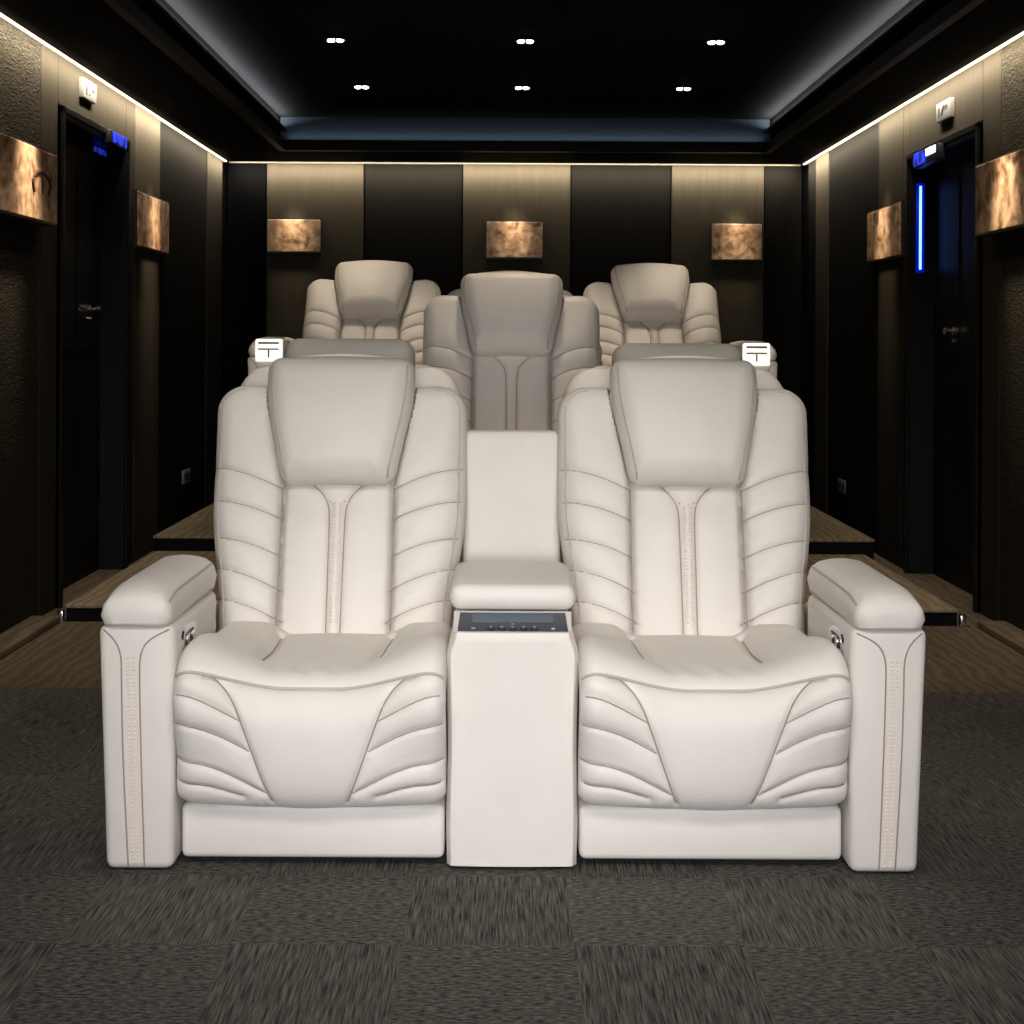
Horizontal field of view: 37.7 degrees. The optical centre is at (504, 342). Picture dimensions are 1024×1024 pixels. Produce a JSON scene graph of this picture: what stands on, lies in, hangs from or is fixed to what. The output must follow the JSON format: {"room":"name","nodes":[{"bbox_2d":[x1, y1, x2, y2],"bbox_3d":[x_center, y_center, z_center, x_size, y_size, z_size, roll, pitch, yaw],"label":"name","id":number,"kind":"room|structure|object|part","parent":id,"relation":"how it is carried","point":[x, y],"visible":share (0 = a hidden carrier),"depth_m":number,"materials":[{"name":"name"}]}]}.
{"room":"home theater","nodes":[
{"label":"home theater","id":0,"kind":"room"},
{"bbox_2d":[0,16,223,633],"bbox_3d":[-1.954,-0.186,3.950,0.150,2.600,12.600,0,0,0],"label":"wall","id":1,"kind":"structure","parent":0,"point":[176,299],"depth_m":7.53,"materials":[{"name":"black fabric"}]},
{"bbox_3d":[-1.891,-0.078,4.530,0.022,2.384,3.052,0,0,0],"label":"wall panel","id":2,"kind":"part","parent":1,"relation":"part of","materials":[{"name":"fabric"}]},
{"bbox_2d":[0,131,57,226],"bbox_3d":[-1.838,-0.613,5.675,0.101,0.291,0.708,0,0,0],"label":"wall sconce","id":3,"kind":"object","parent":1,"relation":"attached to","point":[28,171],"visible":1,"depth_m":5.66,"materials":[{"name":"brown stone"}]},
{"bbox_2d":[0,616,59,659],"bbox_3d":[-1.828,1.099,4.085,0.115,0.030,3.770,0,0,0],"label":"trim","id":4,"kind":"structure","parent":1,"relation":"attached to","point":[25,631],"depth_m":5.64,"materials":[{"name":"brown wood"}]},
{"bbox_3d":[-1.891,-0.078,6.178,0.022,2.384,0.228,0,0,0],"label":"wall panel","id":5,"kind":"part","parent":1,"relation":"part of","materials":[{"name":"fabric"}]},
{"bbox_2d":[79,77,95,103],"bbox_3d":[-1.867,-1.126,6.700,0.039,0.088,0.210,0,0,0],"label":"alarm box","id":6,"kind":"object","parent":1,"relation":"attached to","point":[87,89],"visible":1,"depth_m":6.66,"materials":[{"name":"grey plastic"}]},
{"bbox_3d":[-1.885,-1.137,6.860,0.022,0.265,1.128,0,0,0],"label":"wall panel","id":7,"kind":"part","parent":1,"relation":"part of","materials":[{"name":"beige fabric"}]},
{"bbox_2d":[55,105,129,607],"bbox_3d":[-1.942,0.056,6.860,0.167,2.115,1.120,0,0,0],"label":"door","id":8,"kind":"structure","parent":1,"relation":"in","point":[93,192],"depth_m":7.18,"materials":[{"name":"black paint"}]},
{"bbox_3d":[-1.957,-0.143,7.160,0.055,0.073,0.036,0,0,0],"label":"handle","id":9,"kind":"part","parent":8,"relation":"part of","materials":[{"name":"silver metal"}]},
{"bbox_2d":[87,143,106,157],"bbox_3d":[-1.968,-0.930,7.240,0.034,0.048,0.260,0,0,0],"label":"light","id":10,"kind":"object","parent":8,"relation":"attached to","point":[92,148],"visible":0.98,"depth_m":7.18,"materials":[{"name":"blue plastic"}]},
{"bbox_2d":[101,129,126,150],"bbox_3d":[-1.853,-0.963,7.120,0.055,0.065,0.280,0,0,0],"label":"light","id":11,"kind":"object","parent":8,"relation":"attached to","point":[113,139],"visible":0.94,"depth_m":7.05,"materials":[{"name":"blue plastic"}]},
{"bbox_2d":[0,13,226,161],"bbox_3d":[-1.870,-1.216,3.920,0.016,0.006,12.240,0,0,0],"label":"led strip","id":12,"kind":"object","parent":1,"relation":"attached to","point":[1,14],"visible":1,"depth_m":6.93,"materials":[{"name":"grey plastic"}]},
{"bbox_3d":[-1.891,-0.078,7.512,0.022,2.384,0.168,0,0,0],"label":"wall panel","id":13,"kind":"part","parent":1,"relation":"part of","materials":[{"name":"black fabric"}]},
{"bbox_3d":[-1.891,-0.078,7.880,0.022,2.384,0.552,0,0,0],"label":"wall panel","id":14,"kind":"part","parent":1,"relation":"part of","materials":[{"name":"beige fabric"}]},
{"bbox_2d":[134,189,168,254],"bbox_3d":[-1.871,-0.631,7.930,0.036,0.291,0.698,0,0,0],"label":"wall picture","id":15,"kind":"object","parent":1,"relation":"attached to","point":[151,213],"visible":1,"depth_m":7.86,"materials":[{"name":"brown stone"}]},
{"bbox_3d":[-1.894,-0.078,8.805,0.016,2.384,1.282,0,0,0],"label":"wall panel","id":16,"kind":"part","parent":1,"relation":"part of","materials":[{"name":"wood"}]},
{"bbox_2d":[182,468,190,484],"bbox_3d":[-1.885,0.788,8.870,0.018,0.080,0.200,0,0,0],"label":"wall socket","id":17,"kind":"object","parent":1,"relation":"attached to","point":[186,474],"visible":1,"depth_m":8.84,"materials":[{"name":"grey plastic"}]},
{"bbox_2d":[185,472,189,480],"bbox_3d":[-1.878,0.791,8.870,0.003,0.045,0.140,0,0,0],"label":"outlet","id":18,"kind":"object","parent":17,"relation":"attached to","point":[187,474],"depth_m":8.87,"materials":[{"name":"black plastic"}]},
{"bbox_3d":[-1.891,-0.078,9.700,0.022,2.384,0.492,0,0,0],"label":"wall panel","id":19,"kind":"part","parent":1,"relation":"part of","materials":[{"name":"beige fabric"}]},
{"bbox_2d":[65,551,957,625],"bbox_3d":[0.027,1.090,6.780,3.575,0.068,1.560,0,0,0],"label":"step","id":20,"kind":"structure","parent":0,"point":[87,607],"depth_m":6.37,"materials":[{"name":"brown wood"}]},
{"bbox_2d":[0,550,1023,1023],"bbox_3d":[0.054,1.174,4.000,4.680,0.100,12.800,0,0,0],"label":"floor","id":21,"kind":"structure","parent":0,"point":[84,939],"depth_m":2.92,"materials":[{"name":"carpet"}]},
{"bbox_2d":[57,609,68,622],"bbox_3d":[-1.771,1.090,5.981,0.060,0.050,0.032,0,0,0],"label":"bracket","id":22,"kind":"object","parent":21,"relation":"on","point":[61,613],"visible":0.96,"depth_m":5.97,"materials":[{"name":"silver metal"}]},
{"bbox_2d":[100,338,925,870],"bbox_3d":[0.017,0.555,3.636,1.758,1.129,1.048,0,0,0],"label":"recliner sofa","id":23,"kind":"object","parent":21,"relation":"on","point":[667,688],"visible":1,"depth_m":3.23,"materials":[{"name":"beige leather"}]},
{"bbox_3d":[-0.782,0.857,3.585,0.163,0.518,0.823,0,0,0],"label":"armrest","id":24,"kind":"part","parent":23,"relation":"part of","materials":[{"name":"beige leather"}]},
{"bbox_2d":[181,620,195,650],"bbox_3d":[-0.696,0.646,3.311,0.010,0.058,0.144,0,0,0],"label":"switch","id":25,"kind":"object","parent":23,"relation":"attached to","point":[188,627],"depth_m":3.28,"materials":[{"name":"silver metal"}]},
{"bbox_2d":[173,621,451,807],"bbox_3d":[-0.411,0.820,3.491,0.574,0.356,0.759,0,0,0],"label":"seat cushion","id":26,"kind":"object","parent":23,"relation":"on","point":[267,714],"depth_m":3.15,"materials":[{"name":"beige leather"}]},
{"bbox_3d":[-0.412,1.048,3.507,0.564,0.116,0.585,0,0,0],"label":"kick panel","id":27,"kind":"part","parent":23,"relation":"part of","materials":[{"name":"beige leather"}]},
{"bbox_3d":[-0.425,0.463,3.855,0.652,0.699,0.379,0,0,0],"label":"backrest","id":28,"kind":"part","parent":23,"relation":"part of","materials":[{"name":"beige leather"}]},
{"bbox_3d":[0.017,0.611,3.263,0.238,0.033,0.093,0,0,0],"label":"control panel","id":29,"kind":"part","parent":23,"relation":"part of","materials":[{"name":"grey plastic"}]},
{"bbox_3d":[0.017,0.565,3.506,0.281,0.057,0.388,0,0,0],"label":"console lid","id":30,"kind":"part","parent":23,"relation":"part of","materials":[{"name":"beige leather"}]},
{"bbox_3d":[0.461,0.468,3.855,0.652,0.699,0.379,0,0,0],"label":"backrest","id":31,"kind":"part","parent":23,"relation":"part of","materials":[{"name":"beige leather"}]},
{"bbox_3d":[0.442,1.052,3.507,0.564,0.116,0.585,0,0,0],"label":"kick panel","id":32,"kind":"part","parent":23,"relation":"part of","materials":[{"name":"beige leather"}]},
{"bbox_2d":[572,622,851,810],"bbox_3d":[0.443,0.825,3.491,0.574,0.356,0.759,0,0,0],"label":"seat cushion","id":33,"kind":"object","parent":23,"relation":"on","point":[667,716],"depth_m":3.15,"materials":[{"name":"beige leather"}]},
{"bbox_2d":[829,624,843,654],"bbox_3d":[0.730,0.654,3.311,0.010,0.058,0.144,0,0,0],"label":"switch","id":34,"kind":"object","parent":23,"relation":"attached to","point":[836,631],"depth_m":3.28,"materials":[{"name":"silver metal"}]},
{"bbox_3d":[0.813,0.865,3.585,0.163,0.518,0.823,0,0,0],"label":"armrest","id":35,"kind":"part","parent":23,"relation":"part of","materials":[{"name":"beige leather"}]},
{"bbox_2d":[954,614,970,627],"bbox_3d":[1.824,1.109,5.981,0.060,0.050,0.032,0,0,0],"label":"bracket","id":36,"kind":"object","parent":21,"relation":"on","point":[962,618],"visible":1,"depth_m":5.96,"materials":[{"name":"silver metal"}]},
{"bbox_3d":[0.020,0.957,5.450,1.230,0.335,1.600,0,0,0],"label":"floor","id":37,"kind":"structure","parent":21,"relation":"on","visible":0},
{"bbox_2d":[423,272,599,562],"bbox_3d":[0.023,0.261,5.188,0.906,1.048,1.033,0,0,0],"label":"recliner","id":38,"kind":"object","parent":37,"relation":"on","point":[512,344],"visible":0.43,"depth_m":5.43,"materials":[{"name":"beige leather"}]},
{"bbox_3d":[0.023,0.155,5.463,0.652,0.699,0.379,0,-11,0],"label":"backrest","id":39,"kind":"part","parent":38,"relation":"part of","materials":[{"name":"beige leather"}]},
{"bbox_3d":[0.020,0.715,5.067,0.564,0.116,0.585,0,0,0],"label":"kick panel","id":40,"kind":"part","parent":38,"relation":"part of","materials":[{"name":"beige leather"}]},
{"bbox_2d":[0,0,1023,164],"bbox_3d":[0.067,-1.375,3.965,4.180,0.330,12.630,0,0,0],"label":"ceiling","id":41,"kind":"structure","parent":0,"point":[595,70],"depth_m":7.41,"materials":[{"name":"black paint"}]},
{"bbox_2d":[325,37,346,42],"bbox_3d":[-0.793,-1.416,7.020,0.104,0.016,0.104,0,0,0],"label":"recessed light","id":42,"kind":"object","parent":41,"relation":"in","point":[329,39],"visible":1,"depth_m":7.00,"materials":[{"name":"grey"}]},
{"bbox_2d":[352,84,370,88],"bbox_3d":[-0.793,-1.416,8.300,0.104,0.016,0.104,0,0,0],"label":"recessed light","id":43,"kind":"object","parent":41,"relation":"in","point":[357,86],"visible":1,"depth_m":8.29,"materials":[{"name":"grey"}]},
{"bbox_2d":[513,85,531,89],"bbox_3d":[0.095,-1.411,8.300,0.104,0.016,0.104,0,0,0],"label":"recessed light","id":44,"kind":"object","parent":41,"relation":"in","point":[518,87],"visible":1,"depth_m":8.29,"materials":[{"name":"grey"}]},
{"bbox_2d":[514,38,535,43],"bbox_3d":[0.095,-1.411,7.020,0.104,0.016,0.104,0,0,0],"label":"recessed light","id":45,"kind":"object","parent":41,"relation":"in","point":[518,40],"visible":1,"depth_m":7.00,"materials":[{"name":"grey"}]},
{"bbox_2d":[280,117,769,141],"bbox_3d":[0.127,-1.316,9.485,3.110,0.206,0.030,0,0,0],"label":"cove","id":46,"kind":"object","parent":41,"relation":"on","point":[298,128],"depth_m":9.47,"materials":[{"name":"grey paint"}]},
{"bbox_2d":[165,0,910,118],"bbox_3d":[0.128,-1.479,3.935,3.190,0.120,11.170,0,0,0],"label":"ceiling panel","id":47,"kind":"object","parent":41,"relation":"on","point":[419,59],"depth_m":7.35,"materials":[{"name":"black paint"}]},
{"bbox_2d":[103,0,984,153],"bbox_3d":[0.127,-1.274,3.937,3.098,0.141,11.074,0,0,0],"label":"trim","id":48,"kind":"structure","parent":41,"relation":"attached to","point":[953,11],"depth_m":7.88,"materials":[{"name":"black paint"}]},
{"bbox_2d":[674,86,692,90],"bbox_3d":[0.987,-1.407,8.300,0.104,0.016,0.104,0,0,0],"label":"recessed light","id":49,"kind":"object","parent":41,"relation":"in","point":[686,88],"visible":1,"depth_m":8.28,"materials":[{"name":"grey"}]},
{"bbox_2d":[705,39,726,44],"bbox_3d":[0.987,-1.407,7.020,0.104,0.016,0.104,0,0,0],"label":"recessed light","id":50,"kind":"object","parent":41,"relation":"in","point":[709,41],"visible":1,"depth_m":7.00,"materials":[{"name":"grey"}]},
{"bbox_2d":[223,162,804,403],"bbox_3d":[0.061,-0.176,10.184,4.180,2.600,0.192,0,0,0],"label":"wall","id":51,"kind":"structure","parent":0,"point":[431,218],"depth_m":10.11,"materials":[{"name":"black fabric"}]},
{"bbox_3d":[-1.745,-0.077,10.120,0.264,2.384,0.020,0,0,0],"label":"wall panel","id":52,"kind":"part","parent":51,"relation":"part of","materials":[{"name":"black fabric"}]},
{"bbox_2d":[267,218,321,252],"bbox_3d":[-1.414,-0.719,10.074,0.365,0.231,0.052,0,0,0],"label":"wall picture","id":53,"kind":"object","parent":51,"relation":"attached to","point":[284,235],"visible":1,"depth_m":10.05,"materials":[{"name":"orange metal"}]},
{"bbox_3d":[-1.282,-0.075,10.109,0.649,2.384,0.042,0,0,0],"label":"wall panel","id":54,"kind":"part","parent":51,"relation":"part of","materials":[{"name":"brown wood"}]},
{"bbox_3d":[-0.622,-0.071,10.120,0.659,2.384,0.020,0,0,0],"label":"wall panel","id":55,"kind":"part","parent":51,"relation":"part of","materials":[{"name":"fabric"}]},
{"bbox_2d":[486,221,542,258],"bbox_3d":[0.064,-0.693,10.074,0.383,0.254,0.052,0,0,0],"label":"wall picture","id":56,"kind":"object","parent":51,"relation":"attached to","point":[504,239],"visible":1,"depth_m":10.05,"materials":[{"name":"orange metal"}]},
{"bbox_2d":[229,162,800,165],"bbox_3d":[0.066,-1.205,10.089,3.840,0.008,0.030,0,0,0],"label":"led strip","id":57,"kind":"object","parent":51,"relation":"attached to","point":[229,162],"visible":1,"depth_m":10.07,"materials":[{"name":"grey"}]},
{"bbox_3d":[0.074,-0.068,10.109,0.721,2.384,0.042,0,0,0],"label":"wall panel","id":58,"kind":"part","parent":51,"relation":"part of","materials":[{"name":"beige fabric"}]},
{"bbox_3d":[0.776,-0.064,10.120,0.672,2.384,0.020,0,0,0],"label":"wall panel","id":59,"kind":"part","parent":51,"relation":"part of","materials":[{"name":"wood"}]},
{"bbox_3d":[1.428,-0.060,10.109,0.619,2.384,0.042,0,0,0],"label":"wall panel","id":60,"kind":"part","parent":51,"relation":"part of","materials":[{"name":"brown wood"}]},
{"bbox_2d":[710,223,761,260],"bbox_3d":[1.554,-0.678,10.074,0.343,0.256,0.052,0,0,0],"label":"wall picture","id":61,"kind":"object","parent":51,"relation":"attached to","point":[729,241],"visible":1,"depth_m":10.05,"materials":[{"name":"orange metal"}]},
{"bbox_3d":[1.870,-0.058,10.120,0.254,2.384,0.020,0,0,0],"label":"wall panel","id":62,"kind":"part","parent":51,"relation":"part of","materials":[{"name":"fabric"}]},
{"bbox_2d":[153,503,874,559],"bbox_3d":[0.044,1.053,8.830,3.640,0.143,2.540,0,0,0],"label":"step","id":63,"kind":"structure","parent":0,"point":[828,535],"depth_m":7.59,"materials":[{"name":"brown wood"}]},
{"bbox_2d":[804,35,1023,630],"bbox_3d":[2.076,-0.165,3.950,0.150,2.600,12.600,0,0,0],"label":"wall","id":64,"kind":"structure","parent":0,"point":[854,328],"depth_m":7.83,"materials":[{"name":"brown wood"}]},
{"bbox_3d":[2.014,-0.058,9.815,0.016,2.384,0.262,0,0,0],"label":"wall panel","id":65,"kind":"part","parent":64,"relation":"part of","materials":[{"name":"fabric"}]},
{"bbox_3d":[2.011,-0.058,9.490,0.022,2.384,0.372,0,0,0],"label":"wall panel","id":66,"kind":"part","parent":64,"relation":"part of","materials":[{"name":"beige fabric"}]},
{"bbox_2d":[838,478,845,493],"bbox_3d":[2.003,0.850,8.900,0.018,0.080,0.200,0,0,0],"label":"wall socket","id":67,"kind":"object","parent":64,"relation":"attached to","point":[841,483],"visible":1,"depth_m":8.88,"materials":[{"name":"grey plastic"}]},
{"bbox_2d":[838,482,843,490],"bbox_3d":[1.995,0.852,8.900,0.003,0.045,0.140,0,0,0],"label":"outlet","id":68,"kind":"object","parent":67,"relation":"attached to","point":[840,484],"depth_m":8.90,"materials":[{"name":"black plastic"}]},
{"bbox_3d":[2.013,-0.058,8.675,0.018,2.384,1.242,0,0,0],"label":"wall panel","id":69,"kind":"part","parent":64,"relation":"part of","materials":[{"name":"fabric"}]},
{"bbox_2d":[867,201,904,263],"bbox_3d":[1.997,-0.574,7.860,0.036,0.278,0.688,0,0,0],"label":"wall picture","id":70,"kind":"object","parent":64,"relation":"attached to","point":[885,225],"visible":0.97,"depth_m":7.78,"materials":[{"name":"orange metal"}]},
{"bbox_3d":[2.011,-0.058,7.800,0.022,2.384,0.492,0,0,0],"label":"wall panel","id":71,"kind":"part","parent":64,"relation":"part of","materials":[{"name":"fabric"}]},
{"bbox_3d":[2.011,-0.058,7.487,0.022,2.384,0.118,0,0,0],"label":"wall panel","id":72,"kind":"part","parent":64,"relation":"part of","materials":[{"name":"black fabric"}]},
{"bbox_2d":[803,31,1023,164],"bbox_3d":[2.002,-1.196,3.920,0.016,0.006,12.240,0,0,0],"label":"led strip","id":73,"kind":"object","parent":64,"relation":"attached to","point":[1022,33],"visible":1,"depth_m":7.14,"materials":[{"name":"grey plastic"}]},
{"bbox_2d":[904,122,982,612],"bbox_3d":[2.061,0.102,6.860,0.167,2.065,1.120,0,0,0],"label":"door","id":74,"kind":"structure","parent":64,"relation":"in","point":[943,445],"depth_m":7.15,"materials":[{"name":"black paint"}]},
{"bbox_2d":[916,183,924,272],"bbox_3d":[2.040,-0.565,7.370,0.038,0.440,0.028,0,0,0],"label":"led strip","id":75,"kind":"object","parent":74,"relation":"attached to","point":[920,187],"visible":1,"depth_m":7.36,"materials":[{"name":"blue plastic"}]},
{"bbox_2d":[913,143,946,168],"bbox_3d":[1.978,-0.870,6.990,0.055,0.075,0.390,0,0,0],"label":"light","id":76,"kind":"object","parent":74,"relation":"attached to","point":[936,153],"visible":1,"depth_m":6.91,"materials":[{"name":"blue plastic"}]},
{"bbox_3d":[2.078,-0.037,7.030,0.055,0.073,0.036,0,0,0],"label":"handle","id":77,"kind":"part","parent":74,"relation":"part of","materials":[{"name":"silver metal"}]},
{"bbox_2d":[936,97,953,123],"bbox_3d":[1.998,-1.054,6.800,0.039,0.088,0.210,0,0,0],"label":"alarm box","id":78,"kind":"object","parent":64,"relation":"attached to","point":[945,109],"visible":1,"depth_m":6.76,"materials":[{"name":"grey plastic"}]},
{"bbox_3d":[2.017,-1.092,6.860,0.022,0.315,1.128,0,0,0],"label":"wall panel","id":79,"kind":"part","parent":64,"relation":"part of","materials":[{"name":"beige fabric"}]},
{"bbox_3d":[2.011,-0.058,6.178,0.022,2.384,0.228,0,0,0],"label":"wall panel","id":80,"kind":"part","parent":64,"relation":"part of","materials":[{"name":"fabric"}]},
{"bbox_2d":[975,147,1023,236],"bbox_3d":[1.974,-0.584,5.815,0.082,0.298,0.708,0,0,0],"label":"wall picture","id":81,"kind":"object","parent":64,"relation":"attached to","point":[999,180],"visible":1,"depth_m":5.85,"materials":[{"name":"brown stone"}]},
{"bbox_2d":[978,621,1023,654],"bbox_3d":[1.937,1.119,4.085,0.115,0.030,3.770,0,0,0],"label":"trim","id":82,"kind":"structure","parent":64,"relation":"attached to","point":[1005,632],"depth_m":5.74,"materials":[{"name":"brown wood"}]},
{"bbox_3d":[2.011,-0.058,4.530,0.022,2.384,3.052,0,0,0],"label":"wall panel","id":83,"kind":"part","parent":64,"relation":"part of","materials":[{"name":"fabric"}]},
{"bbox_3d":[0.015,0.867,7.070,2.340,0.515,1.660,0,0,0],"label":"floor","id":84,"kind":"structure","parent":0,"visible":0},
{"bbox_2d":[248,260,440,375],"bbox_3d":[-0.685,0.087,6.857,0.816,0.979,1.132,0,0,0],"label":"recliner","id":85,"kind":"object","parent":84,"relation":"on","point":[366,299],"visible":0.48,"depth_m":7.13,"materials":[{"name":"beige leather"}]},
{"bbox_3d":[-1.013,0.316,6.765,0.163,0.518,0.823,0,0,0],"label":"armrest","id":86,"kind":"part","parent":85,"relation":"part of","materials":[{"name":"beige leather"}]},
{"bbox_3d":[-0.998,0.031,6.342,0.115,0.096,0.024,0,0,0],"label":"cup panel","id":87,"kind":"part","parent":85,"relation":"part of","materials":[{"name":"white plastic"}]},
{"bbox_3d":[-0.640,-0.013,7.131,0.652,0.699,0.379,0,-24,0],"label":"backrest","id":88,"kind":"part","parent":85,"relation":"part of","materials":[{"name":"beige leather"}]},
{"bbox_2d":[448,271,572,297],"bbox_3d":[0.024,0.116,7.034,0.652,0.954,1.145,0,0,0],"label":"recliner","id":89,"kind":"object","parent":84,"relation":"on","point":[457,292],"visible":0.02,"depth_m":7.46,"materials":[{"name":"beige leather"}]},
{"bbox_3d":[0.025,0.023,7.308,0.652,0.699,0.379,0,-26,0],"label":"backrest","id":90,"kind":"part","parent":89,"relation":"part of","materials":[{"name":"beige leather"}]},
{"bbox_2d":[583,263,776,378],"bbox_3d":[0.749,0.101,6.857,0.816,0.979,1.132,0,0,0],"label":"recliner","id":91,"kind":"object","parent":84,"relation":"on","point":[645,302],"visible":0.41,"depth_m":7.12,"materials":[{"name":"beige leather"}]},
{"bbox_3d":[0.705,0.001,7.131,0.652,0.699,0.379,0,-24,0],"label":"backrest","id":92,"kind":"part","parent":91,"relation":"part of","materials":[{"name":"beige leather"}]},
{"bbox_3d":[1.062,0.049,6.342,0.115,0.096,0.024,0,0,0],"label":"cup panel","id":93,"kind":"part","parent":91,"relation":"part of","materials":[{"name":"white plastic"}]},
{"bbox_3d":[1.075,0.334,6.765,0.163,0.518,0.823,0,0,0],"label":"armrest","id":94,"kind":"part","parent":91,"relation":"part of","materials":[{"name":"beige leather"}]}
]}

